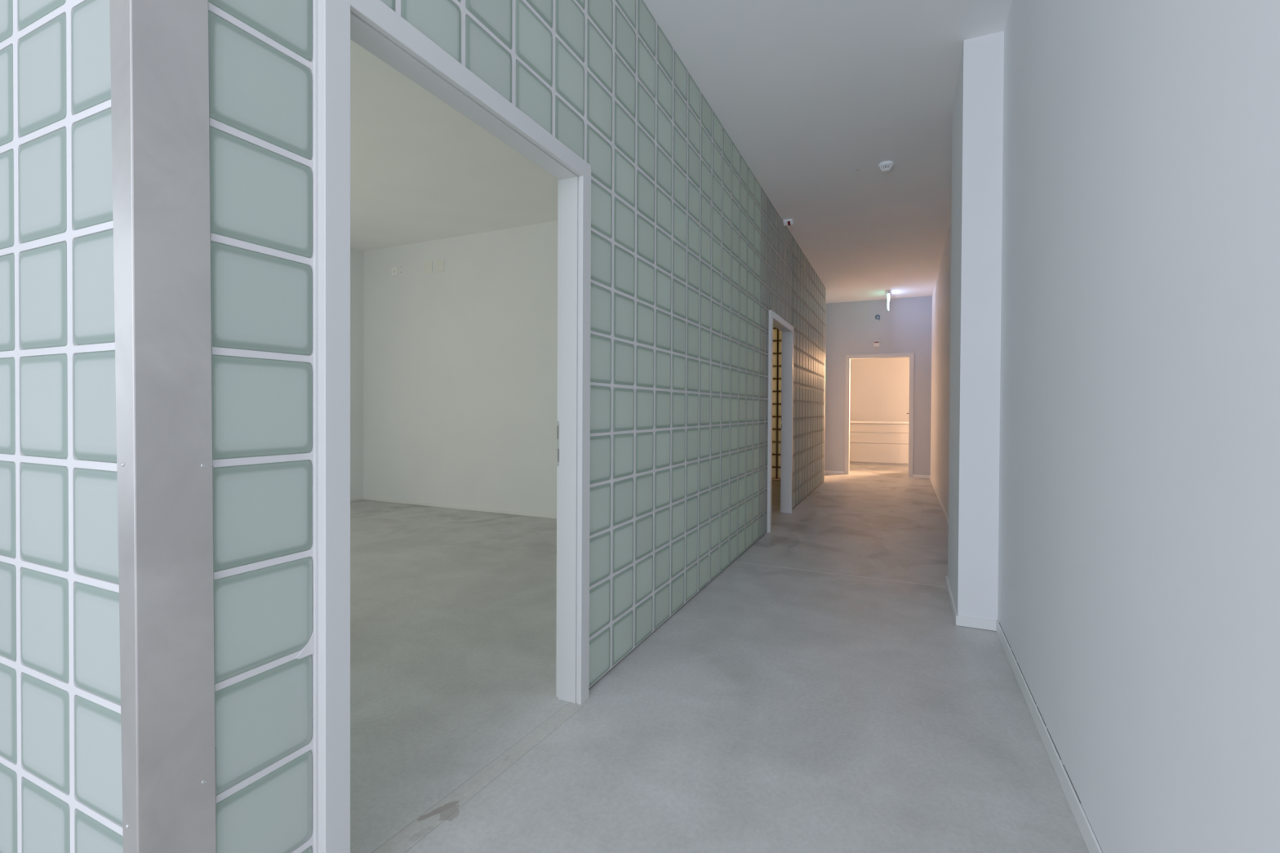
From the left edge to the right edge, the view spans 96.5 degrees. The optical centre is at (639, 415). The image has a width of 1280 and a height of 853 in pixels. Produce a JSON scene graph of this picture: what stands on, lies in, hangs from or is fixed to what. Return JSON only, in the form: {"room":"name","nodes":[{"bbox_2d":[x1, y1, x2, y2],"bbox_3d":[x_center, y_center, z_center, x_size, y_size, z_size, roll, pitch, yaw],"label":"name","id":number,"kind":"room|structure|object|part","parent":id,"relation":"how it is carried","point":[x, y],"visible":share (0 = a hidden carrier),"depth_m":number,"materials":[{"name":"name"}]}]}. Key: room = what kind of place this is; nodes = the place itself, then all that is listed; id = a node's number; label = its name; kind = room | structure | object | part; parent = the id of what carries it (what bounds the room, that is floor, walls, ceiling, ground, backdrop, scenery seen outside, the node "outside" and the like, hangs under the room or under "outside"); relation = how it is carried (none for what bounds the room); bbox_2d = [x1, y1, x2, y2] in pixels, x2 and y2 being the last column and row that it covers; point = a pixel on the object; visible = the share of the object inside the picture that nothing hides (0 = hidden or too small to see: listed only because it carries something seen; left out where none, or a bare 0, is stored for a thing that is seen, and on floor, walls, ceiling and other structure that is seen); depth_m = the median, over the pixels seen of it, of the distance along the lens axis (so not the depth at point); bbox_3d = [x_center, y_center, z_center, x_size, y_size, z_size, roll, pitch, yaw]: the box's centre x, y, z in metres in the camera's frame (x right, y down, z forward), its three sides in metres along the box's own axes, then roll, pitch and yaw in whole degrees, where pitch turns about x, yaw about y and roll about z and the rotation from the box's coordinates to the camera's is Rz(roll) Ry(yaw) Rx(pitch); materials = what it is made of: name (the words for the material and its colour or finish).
{"room":"building corridor","nodes":[
{"label":"building corridor","id":0,"kind":"room"},
{"bbox_2d":[0,0,123,852],"bbox_3d":[-2.961,-0.428,1.955,4.809,2.992,0.096,1,1,25],"label":"wall","id":1,"kind":"structure","parent":0,"point":[61,784],"depth_m":1.02,"materials":[{"name":"glass"}]},
{"bbox_2d":[350,247,363,497],"bbox_3d":[-3.379,-0.477,6.932,0.120,2.992,8.618,1,1,25],"label":"wall","id":2,"kind":"structure","parent":0,"point":[356,255],"depth_m":6.79,"materials":[{"name":"paint"}]},
{"bbox_2d":[350,496,363,502],"bbox_3d":[-4.234,1.014,4.953,0.010,0.040,4.268,1,1,25],"label":"baseboard","id":3,"kind":"structure","parent":2,"relation":"attached to","point":[361,498],"depth_m":6.80,"materials":[{"name":"paint"}]},
{"bbox_2d":[363,220,557,515],"bbox_3d":[-1.165,-0.456,5.942,4.729,2.992,0.100,1,1,25],"label":"wall","id":4,"kind":"structure","parent":0,"point":[460,361],"depth_m":6.23,"materials":[{"name":"paint"}]},
{"bbox_2d":[391,266,397,275],"bbox_3d":[-2.859,-1.676,6.655,0.090,0.090,0.014,1,1,25],"label":"wall socket","id":5,"kind":"object","parent":4,"relation":"attached to","point":[394,270],"visible":1,"depth_m":6.65,"materials":[{"name":"white plastic"}]},
{"bbox_2d":[423,261,432,274],"bbox_3d":[-2.386,-1.664,6.439,0.122,0.134,0.011,1,1,25],"label":"blank plate","id":6,"kind":"object","parent":4,"relation":"attached to","point":[428,266],"visible":1,"depth_m":6.43,"materials":[{"name":"beige plastic"}]},
{"bbox_2d":[435,258,444,271],"bbox_3d":[-2.228,-1.667,6.366,0.122,0.134,0.011,1,1,25],"label":"blank plate","id":7,"kind":"object","parent":4,"relation":"attached to","point":[439,263],"visible":1,"depth_m":6.36,"materials":[{"name":"beige plastic"}]},
{"bbox_2d":[363,496,556,519],"bbox_3d":[-1.209,1.020,5.913,4.699,0.040,0.010,1,1,25],"label":"baseboard","id":8,"kind":"structure","parent":4,"relation":"attached to","point":[392,500],"depth_m":6.24,"materials":[{"name":"paint"}]},
{"bbox_2d":[208,0,825,852],"bbox_3d":[1.014,-0.436,4.918,0.087,2.992,8.615,1,1,25],"label":"wall","id":9,"kind":"structure","parent":0,"point":[691,257],"depth_m":2.21,"materials":[{"name":"glass"}]},
{"bbox_2d":[109,0,216,852],"bbox_3d":[-0.804,-0.408,0.960,0.080,2.991,0.128,1,1,25],"label":"post","id":10,"kind":"object","parent":9,"relation":"attached to","point":[160,49],"visible":1,"depth_m":0.93,"materials":[{"name":"metal"}]},
{"bbox_2d":[317,0,591,852],"bbox_3d":[-0.473,0.065,1.700,0.119,2.035,1.116,1,1,25],"label":"door frame","id":11,"kind":"structure","parent":9,"relation":"in","point":[371,24],"depth_m":1.29,"materials":[{"name":"paint"}]},
{"bbox_3d":[-0.308,0.109,2.176,0.017,0.171,0.003,1,1,25],"label":"strike plate","id":12,"kind":"part","parent":11,"relation":"part of","materials":[{"name":"metal"}]},
{"bbox_2d":[766,310,793,533],"bbox_3d":[1.360,0.049,5.674,0.119,2.011,1.156,1,1,25],"label":"door frame","id":13,"kind":"structure","parent":9,"relation":"in","point":[787,350],"depth_m":6.12,"materials":[{"name":"paint"}]},
{"bbox_2d":[823,287,826,482],"bbox_3d":[2.825,-0.464,8.811,0.054,2.991,0.033,1,1,25],"label":"post","id":14,"kind":"object","parent":9,"relation":"attached to","point":[825,287],"visible":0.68,"depth_m":8.80,"materials":[{"name":"grey metal"}]},
{"bbox_2d":[350,0,1012,303],"bbox_3d":[0.062,-2.002,5.464,7.700,0.120,18.400,1,1,25],"label":"ceiling","id":15,"kind":"structure","parent":0,"point":[811,94],"depth_m":3.95,"materials":[{"name":"paint"}]},
{"bbox_2d":[782,218,794,226],"bbox_3d":[1.481,-1.913,5.689,0.090,0.047,0.110,1,1,25],"label":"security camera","id":16,"kind":"object","parent":15,"relation":"attached to","point":[789,221],"visible":1,"depth_m":5.66,"materials":[{"name":"white plastic"}]},
{"bbox_2d":[878,160,893,172],"bbox_3d":[1.881,-1.894,4.366,0.110,0.058,0.110,1,1,25],"label":"smoke detector","id":17,"kind":"object","parent":15,"relation":"attached to","point":[886,166],"visible":1,"depth_m":4.34,"materials":[{"name":"white plastic"}]},
{"bbox_2d":[885,289,890,310],"bbox_3d":[3.953,-1.824,9.098,0.056,0.264,0.383,1,1,25],"label":"emergency light","id":18,"kind":"object","parent":15,"relation":"hanging from","point":[887,291],"visible":1,"depth_m":8.95,"materials":[{"name":"white plastic"}]},
{"bbox_2d":[350,463,1088,852],"bbox_3d":[0.046,1.110,5.493,7.700,0.120,18.400,1,1,25],"label":"floor","id":19,"kind":"structure","parent":0,"point":[824,692],"depth_m":2.13,"materials":[{"name":"concrete"}]},
{"bbox_2d":[849,422,908,466],"bbox_3d":[4.861,0.588,11.859,3.894,0.852,0.620,1,1,25],"label":"base cabinet","id":20,"kind":"object","parent":19,"relation":"on","point":[870,443],"visible":0.15,"depth_m":11.54,"materials":[{"name":"wood"}]},
{"bbox_2d":[849,420,908,423],"bbox_3d":[4.858,0.142,11.844,3.896,0.037,0.653,1,1,25],"label":"countertop","id":21,"kind":"structure","parent":20,"relation":"on","point":[851,421],"depth_m":11.49,"materials":[{"name":"laminate"}]},
{"bbox_3d":[4.740,0.766,11.601,2.300,0.383,0.022,1,1,25],"label":"drawer","id":22,"kind":"part","parent":20,"relation":"part of","materials":[{"name":"white wood"}]},
{"bbox_3d":[4.742,0.459,11.598,2.300,0.208,0.022,1,1,25],"label":"drawer","id":23,"kind":"part","parent":20,"relation":"part of","materials":[{"name":"white wood"}]},
{"bbox_3d":[4.742,0.261,11.596,2.300,0.166,0.022,1,1,25],"label":"drawer","id":24,"kind":"part","parent":20,"relation":"part of","materials":[{"name":"white wood"}]},
{"bbox_2d":[772,325,782,479],"bbox_3d":[1.390,-0.483,9.431,3.013,2.980,0.083,1,1,25],"label":"wall","id":25,"kind":"structure","parent":0,"point":[777,334],"depth_m":9.03,"materials":[{"name":"glass"}]},
{"bbox_2d":[824,295,932,475],"bbox_3d":[2.768,-0.479,10.372,4.728,2.992,0.120,1,1,25],"label":"wall","id":26,"kind":"structure","parent":0,"point":[851,327],"depth_m":9.71,"materials":[{"name":"paint"}]},
{"bbox_2d":[824,470,844,474],"bbox_3d":[3.397,1.001,10.020,0.360,0.044,0.011,1,1,25],"label":"baseboard","id":27,"kind":"structure","parent":26,"relation":"attached to","point":[825,471],"depth_m":10.01,"materials":[{"name":"paint"}]},
{"bbox_2d":[874,340,879,346],"bbox_3d":[4.024,-1.218,9.704,0.087,0.100,0.038,1,1,25],"label":"beacon","id":28,"kind":"object","parent":26,"relation":"attached to","point":[877,343],"visible":1,"depth_m":9.69,"materials":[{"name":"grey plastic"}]},
{"bbox_2d":[875,314,879,320],"bbox_3d":[4.036,-1.658,9.706,0.086,0.106,0.031,1,1,25],"label":"junction box","id":29,"kind":"object","parent":26,"relation":"attached to","point":[877,316],"visible":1,"depth_m":9.71,"materials":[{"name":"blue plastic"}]},
{"bbox_2d":[844,352,914,477],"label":"door frame","id":30,"kind":"structure","parent":26,"relation":"in","point":[910,355],"depth_m":9.72,"materials":[{"name":"paint"}]},
{"bbox_2d":[912,474,929,478],"bbox_3d":[4.653,1.013,9.440,0.260,0.044,0.011,1,1,25],"label":"baseboard","id":31,"kind":"structure","parent":26,"relation":"attached to","point":[913,476],"depth_m":9.43,"materials":[{"name":"paint"}]},
{"bbox_2d":[849,357,909,421],"bbox_3d":[5.021,-0.485,12.184,4.100,2.992,0.100,1,1,25],"label":"wall","id":32,"kind":"structure","parent":0,"point":[879,388],"depth_m":12.10,"materials":[{"name":"paint"}]},
{"bbox_2d":[947,31,1004,620],"bbox_3d":[1.916,-0.415,3.202,0.266,2.992,0.735,1,1,25],"label":"pillar","id":33,"kind":"structure","parent":0,"point":[977,135],"depth_m":2.89,"materials":[{"name":"paint"}]},
{"bbox_2d":[945,575,995,631],"bbox_3d":[1.871,1.054,3.254,0.183,0.052,0.796,1,1,25],"label":"baseboard","id":34,"kind":"structure","parent":33,"relation":"attached to","point":[965,621],"depth_m":2.91,"materials":[{"name":"paint"}]},
{"bbox_2d":[930,0,1279,852],"bbox_3d":[1.764,-0.411,2.663,0.149,2.992,14.720,1,1,25],"label":"wall","id":35,"kind":"structure","parent":0,"point":[1139,589],"depth_m":1.14,"materials":[{"name":"paint"}]},
{"bbox_2d":[929,475,948,525],"bbox_3d":[3.428,1.032,6.487,0.010,0.050,6.379,1,1,25],"label":"baseboard","id":36,"kind":"structure","parent":35,"relation":"attached to","point":[931,481],"depth_m":6.71,"materials":[{"name":"paint"}]},
{"bbox_2d":[995,619,1102,852],"bbox_3d":[0.206,1.076,-0.565,0.008,0.064,7.533,1,1,25],"label":"baseboard","id":37,"kind":"structure","parent":35,"relation":"attached to","point":[1091,842],"depth_m":1.76,"materials":[{"name":"paint"}]}
]}

